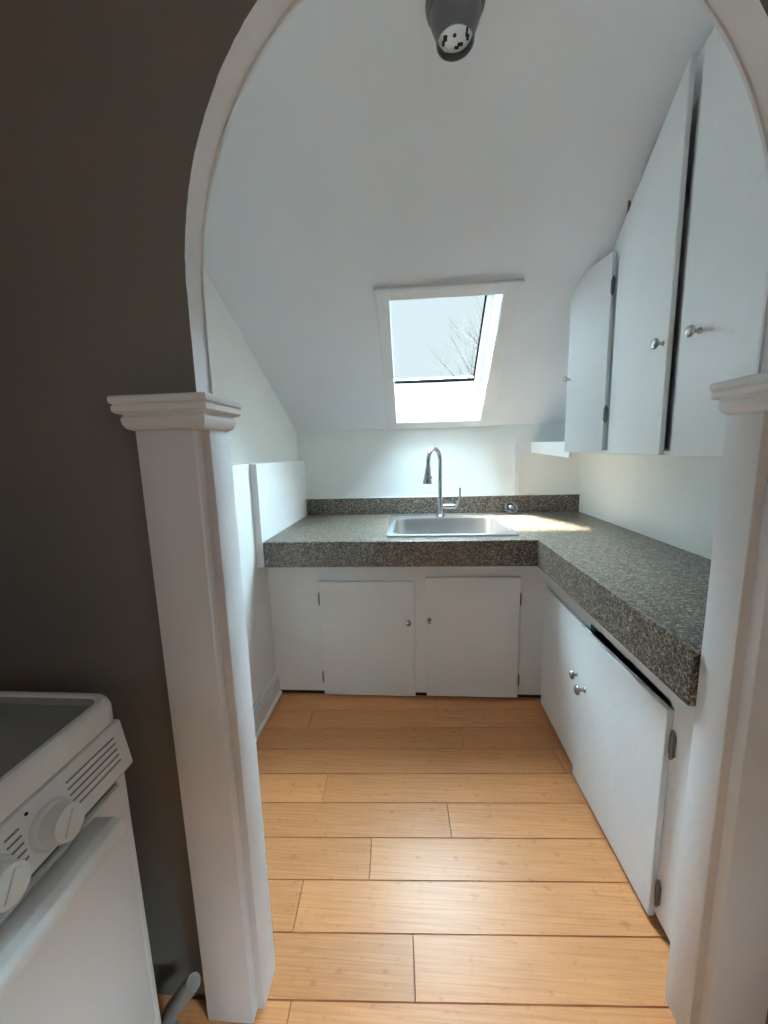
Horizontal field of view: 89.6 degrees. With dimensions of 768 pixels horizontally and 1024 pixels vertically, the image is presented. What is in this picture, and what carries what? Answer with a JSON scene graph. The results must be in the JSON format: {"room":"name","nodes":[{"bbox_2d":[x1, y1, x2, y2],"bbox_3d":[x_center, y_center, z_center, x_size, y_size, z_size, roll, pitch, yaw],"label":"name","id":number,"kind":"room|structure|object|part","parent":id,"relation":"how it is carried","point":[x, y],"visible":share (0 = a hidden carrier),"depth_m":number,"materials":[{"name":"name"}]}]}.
{"room":"kitchen","nodes":[
{"label":"kitchen","id":0,"kind":"room"},
{"bbox_2d":[204,270,297,704],"bbox_3d":[-0.919,-0.332,1.799,0.500,2.966,1.912,-1,9,4],"label":"wall","id":1,"kind":"structure","parent":0,"point":[263,432],"depth_m":2.02,"materials":[{"name":"paint"}]},
{"bbox_2d":[253,670,281,740],"bbox_3d":[-0.644,1.062,1.629,0.032,0.150,1.182,-1,9,4],"label":"baseboard","id":2,"kind":"structure","parent":1,"relation":"attached to","point":[267,700],"depth_m":2.01,"materials":[{"name":"white paint"}]},
{"bbox_2d":[249,460,306,567],"bbox_3d":[-0.604,-0.042,2.355,0.036,0.524,0.860,-1,9,4],"label":"trim","id":3,"kind":"structure","parent":1,"relation":"attached to","point":[278,489],"depth_m":2.15,"materials":[{"name":"white paint"}]},
{"bbox_2d":[0,0,767,1023],"bbox_3d":[0.207,-0.099,0.750,3.140,2.770,0.060,-1,9,4],"label":"wall","id":4,"kind":"structure","parent":0,"point":[114,114],"depth_m":0.73,"materials":[{"name":"paint"}]},
{"bbox_2d":[107,392,275,1023],"bbox_3d":[-0.380,0.514,0.873,0.184,1.493,0.148,-1,9,4],"label":"column","id":5,"kind":"structure","parent":4,"relation":"attached to","point":[183,439],"depth_m":0.82,"materials":[{"name":"white paint"}]},
{"bbox_2d":[201,0,767,393],"bbox_3d":[0.160,-0.627,0.699,1.057,0.780,0.011,-1,9,4],"label":"trim","id":6,"kind":"structure","parent":4,"relation":"attached to","point":[721,28],"depth_m":0.70,"materials":[{"name":"white paint"}]},
{"bbox_2d":[665,371,767,1023],"bbox_3d":[0.740,0.496,0.787,0.184,1.493,0.148,-1,9,4],"label":"column","id":7,"kind":"structure","parent":4,"relation":"attached to","point":[717,971],"depth_m":0.78,"materials":[{"name":"white paint"}]},
{"bbox_2d":[157,692,676,1023],"bbox_3d":[0.195,1.356,0.415,3.665,0.100,5.423,-1,9,4],"label":"floor","id":8,"kind":"structure","parent":0,"point":[430,859],"depth_m":1.24,"materials":[{"name":"brown wood"}]},
{"bbox_2d":[0,691,161,1023],"bbox_3d":[-0.798,0.849,0.542,0.680,0.916,0.603,-1,9,4],"label":"stove","id":9,"kind":"object","parent":8,"relation":"on","point":[75,944],"visible":1,"depth_m":0.64,"materials":[{"name":"white metal"}]},
{"bbox_3d":[-0.508,0.497,0.511,0.048,0.067,0.066,-1,9,4],"label":"knob","id":10,"kind":"part","parent":9,"relation":"part of","materials":[{"name":"white plastic"}]},
{"bbox_2d":[0,691,112,823],"bbox_3d":[-0.841,0.423,0.478,0.616,0.052,0.603,-1,9,4],"label":"cooktop","id":11,"kind":"object","parent":9,"relation":"in","point":[43,735],"depth_m":0.66,"materials":[{"name":"white metal"}]},
{"bbox_3d":[-0.501,0.483,0.597,0.048,0.067,0.066,-1,9,4],"label":"knob","id":12,"kind":"part","parent":9,"relation":"part of","materials":[{"name":"white plastic"}]},
{"bbox_3d":[-0.498,0.582,0.473,0.064,0.035,0.420,-1,9,4],"label":"handle","id":13,"kind":"part","parent":9,"relation":"part of","materials":[{"name":"white plastic"}]},
{"bbox_3d":[-0.540,0.499,0.467,0.040,0.101,0.599,-1,9,4],"label":"control panel","id":14,"kind":"part","parent":9,"relation":"part of","materials":[{"name":"white ceramic"}]},
{"bbox_3d":[-0.531,0.854,0.522,0.021,0.578,0.546,-1,9,4],"label":"oven door","id":15,"kind":"part","parent":9,"relation":"part of","materials":[{"name":"white metal"}]},
{"bbox_2d":[161,972,200,1023],"bbox_3d":[-0.479,1.157,0.905,0.114,0.178,0.044,-1,9,4],"label":"pipe","id":16,"kind":"object","parent":8,"relation":"on","point":[189,986],"visible":1,"depth_m":0.89,"materials":[{"name":"grey plastic"}]},
{"bbox_2d":[267,566,544,697],"bbox_3d":[0.146,0.613,2.414,1.500,0.752,0.734,-1,9,4],"label":"base cabinet","id":17,"kind":"object","parent":8,"relation":"on","point":[468,631],"visible":0.98,"depth_m":2.09,"materials":[{"name":"white paint"}]},
{"bbox_3d":[-0.088,0.697,2.119,0.511,0.662,0.018,-1,9,4],"label":"door","id":18,"kind":"part","parent":17,"relation":"part of","materials":[{"name":"white paint"}]},
{"bbox_3d":[0.471,0.675,2.074,0.490,0.680,0.018,-1,9,4],"label":"door","id":19,"kind":"part","parent":17,"relation":"part of","materials":[{"name":"white paint"}]},
{"bbox_2d":[541,574,695,941],"bbox_3d":[0.983,0.721,1.459,0.507,0.789,1.164,-1,9,4],"label":"base cabinet","id":20,"kind":"object","parent":8,"relation":"on","point":[626,737],"visible":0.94,"depth_m":1.24,"materials":[{"name":"white paint"}]},
{"bbox_3d":[0.815,0.728,1.780,0.018,0.644,0.444,-1,9,4],"label":"door","id":21,"kind":"part","parent":20,"relation":"part of","materials":[{"name":"white paint"}]},
{"bbox_3d":[0.769,0.657,1.561,0.038,0.036,0.036,-1,9,4],"label":"knob","id":22,"kind":"part","parent":20,"relation":"part of","materials":[{"name":"silver metal"}]},
{"bbox_3d":[0.748,0.681,1.478,0.038,0.038,0.038,-1,9,4],"label":"knob","id":23,"kind":"part","parent":20,"relation":"part of","materials":[{"name":"silver metal"}]},
{"bbox_3d":[0.771,0.803,1.310,0.018,0.652,0.501,-1,9,3],"label":"door","id":24,"kind":"part","parent":20,"relation":"part of","materials":[{"name":"white paint"}]},
{"bbox_2d":[296,423,579,497],"bbox_3d":[0.221,0.181,2.826,2.600,1.574,0.120,-1,9,4],"label":"wall","id":25,"kind":"structure","parent":0,"point":[479,460],"depth_m":2.67,"materials":[{"name":"paint"}]},
{"bbox_2d":[306,494,579,514],"bbox_3d":[0.386,-0.049,2.705,1.885,0.116,0.022,-1,9,4],"label":"backsplash","id":26,"kind":"structure","parent":25,"relation":"attached to","point":[569,502],"depth_m":2.70,"materials":[{"name":"stone"}]},
{"bbox_2d":[263,493,710,705],"bbox_3d":[0.319,0.159,1.792,1.885,0.251,1.897,-1,9,4],"label":"countertop","id":27,"kind":"structure","parent":25,"relation":"attached to","point":[650,594],"depth_m":1.87,"materials":[{"name":"stone"}]},
{"bbox_2d":[423,447,460,516],"bbox_3d":[0.349,-0.188,2.459,0.280,0.449,0.111,-7,10,-30],"label":"faucet","id":28,"kind":"object","parent":27,"relation":"on","point":[441,506],"visible":1,"depth_m":2.48,"materials":[{"name":"silver metal"}]},
{"bbox_3d":[0.317,-0.239,2.433,0.025,0.339,0.165,6,11,39],"label":"spout","id":29,"kind":"part","parent":28,"relation":"part of","materials":[{"name":"silver metal"}]},
{"bbox_3d":[0.480,-0.095,2.498,0.036,0.124,0.017,-1,9,4],"label":"lever","id":30,"kind":"part","parent":28,"relation":"part of","materials":[{"name":"silver metal"}]},
{"bbox_2d":[385,515,518,537],"bbox_3d":[0.370,0.154,2.281,0.682,0.172,0.620,-1,9,4],"label":"sink","id":31,"kind":"object","parent":27,"relation":"in","point":[448,525],"visible":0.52,"depth_m":2.47,"materials":[{"name":"silver metal"}]},
{"bbox_2d":[505,501,517,513],"bbox_3d":[0.855,-0.030,2.600,0.089,0.079,0.062,-1,9,4],"label":"strainer","id":32,"kind":"object","parent":27,"relation":"on","point":[511,507],"visible":1,"depth_m":2.60,"materials":[{"name":"grey metal"}]},
{"bbox_2d":[513,441,519,494],"bbox_3d":[0.901,-0.299,2.630,0.032,0.365,0.018,-1,9,4],"label":"trim","id":33,"kind":"structure","parent":25,"relation":"attached to","point":[516,443],"depth_m":2.62,"materials":[{"name":"white paint"}]},
{"bbox_2d":[205,0,714,431],"bbox_3d":[0.119,-1.094,1.762,2.702,1.693,2.310,-1,9,4],"label":"ceiling","id":34,"kind":"structure","parent":0,"point":[355,159],"depth_m":1.48,"materials":[{"name":"paint"}]},
{"bbox_2d":[374,279,524,428],"bbox_3d":[0.307,-0.904,2.230,0.766,0.782,0.765,-1,9,4],"label":"window","id":35,"kind":"structure","parent":34,"relation":"attached to","point":[456,401],"depth_m":2.34,"materials":[{"name":"white paint"}]},
{"bbox_3d":[0.274,-1.040,2.293,0.694,0.532,0.603,-1,9,4],"label":"frame","id":36,"kind":"part","parent":35,"relation":"part of","materials":[{"name":"white paint"}]},
{"bbox_3d":[0.287,-0.909,2.254,0.644,0.694,0.683,-1,9,4],"label":"sill","id":37,"kind":"part","parent":35,"relation":"part of","materials":[{"name":"white paint"}]},
{"bbox_2d":[425,0,485,61],"bbox_3d":[0.194,-1.336,1.055,0.163,0.098,0.163,-1,9,4],"label":"ceiling light fixture","id":38,"kind":"object","parent":34,"relation":"attached to","point":[453,24],"visible":1,"depth_m":1.04,"materials":[{"name":"grey metal"}]},
{"bbox_2d":[578,208,721,662],"bbox_3d":[1.303,-0.407,1.621,0.120,3.050,1.912,-1,9,4],"label":"wall","id":39,"kind":"structure","parent":0,"point":[671,500],"depth_m":1.74,"materials":[{"name":"paint"}]},
{"bbox_2d":[531,441,571,457],"bbox_3d":[1.131,-0.376,2.282,0.322,0.092,0.643,-1,9,4],"label":"corner shelf","id":40,"kind":"object","parent":39,"relation":"attached to","point":[548,448],"visible":0.53,"depth_m":2.23,"materials":[{"name":"white paint"}]},
{"bbox_2d":[563,27,767,456],"bbox_3d":[1.015,-0.810,1.255,0.381,1.237,1.245,-1,9,4],"label":"upper cabinet","id":41,"kind":"object","parent":39,"relation":"attached to","point":[621,343],"visible":0.98,"depth_m":1.21,"materials":[{"name":"white paint"}]},
{"bbox_3d":[0.955,-0.710,1.810,0.017,0.848,0.206,-6,10,-24],"label":"door","id":42,"kind":"part","parent":41,"relation":"part of","materials":[{"name":"white paint"}]},
{"bbox_3d":[1.139,-0.675,1.895,0.236,0.732,0.008,-1,9,4],"label":"panel","id":43,"kind":"part","parent":41,"relation":"part of","materials":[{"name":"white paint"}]},
{"bbox_3d":[0.961,-0.807,1.416,0.017,1.177,0.367,0,9,8],"label":"door","id":44,"kind":"part","parent":41,"relation":"part of","materials":[{"name":"white paint"}]},
{"bbox_3d":[0.922,-0.567,1.300,0.038,0.035,0.035,-1,9,4],"label":"knob","id":45,"kind":"part","parent":41,"relation":"part of","materials":[{"name":"silver metal"}]},
{"bbox_3d":[0.979,-0.817,1.252,0.020,1.220,1.235,-1,9,4],"label":"frame","id":46,"kind":"part","parent":41,"relation":"part of","materials":[{"name":"white paint"}]},
{"bbox_3d":[0.920,-0.539,1.150,0.038,0.035,0.035,-1,9,4],"label":"knob","id":47,"kind":"part","parent":41,"relation":"part of","materials":[{"name":"silver metal"}]},
{"bbox_3d":[0.938,-0.742,1.017,0.017,1.182,0.374,-1,9,3],"label":"door","id":48,"kind":"part","parent":41,"relation":"part of","materials":[{"name":"white paint"}]},
{"label":"outside","id":49,"kind":"structure","parent":0,"visible":0},
{"bbox_2d":[427,295,484,376],"bbox_3d":[3.477,-1.002,10.402,3.949,10.306,3.876,5,11,35],"label":"bare tree","id":50,"kind":"object","parent":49,"point":[451,321],"visible":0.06,"depth_m":9.83,"materials":[{"name":"grey plant"}]}
]}

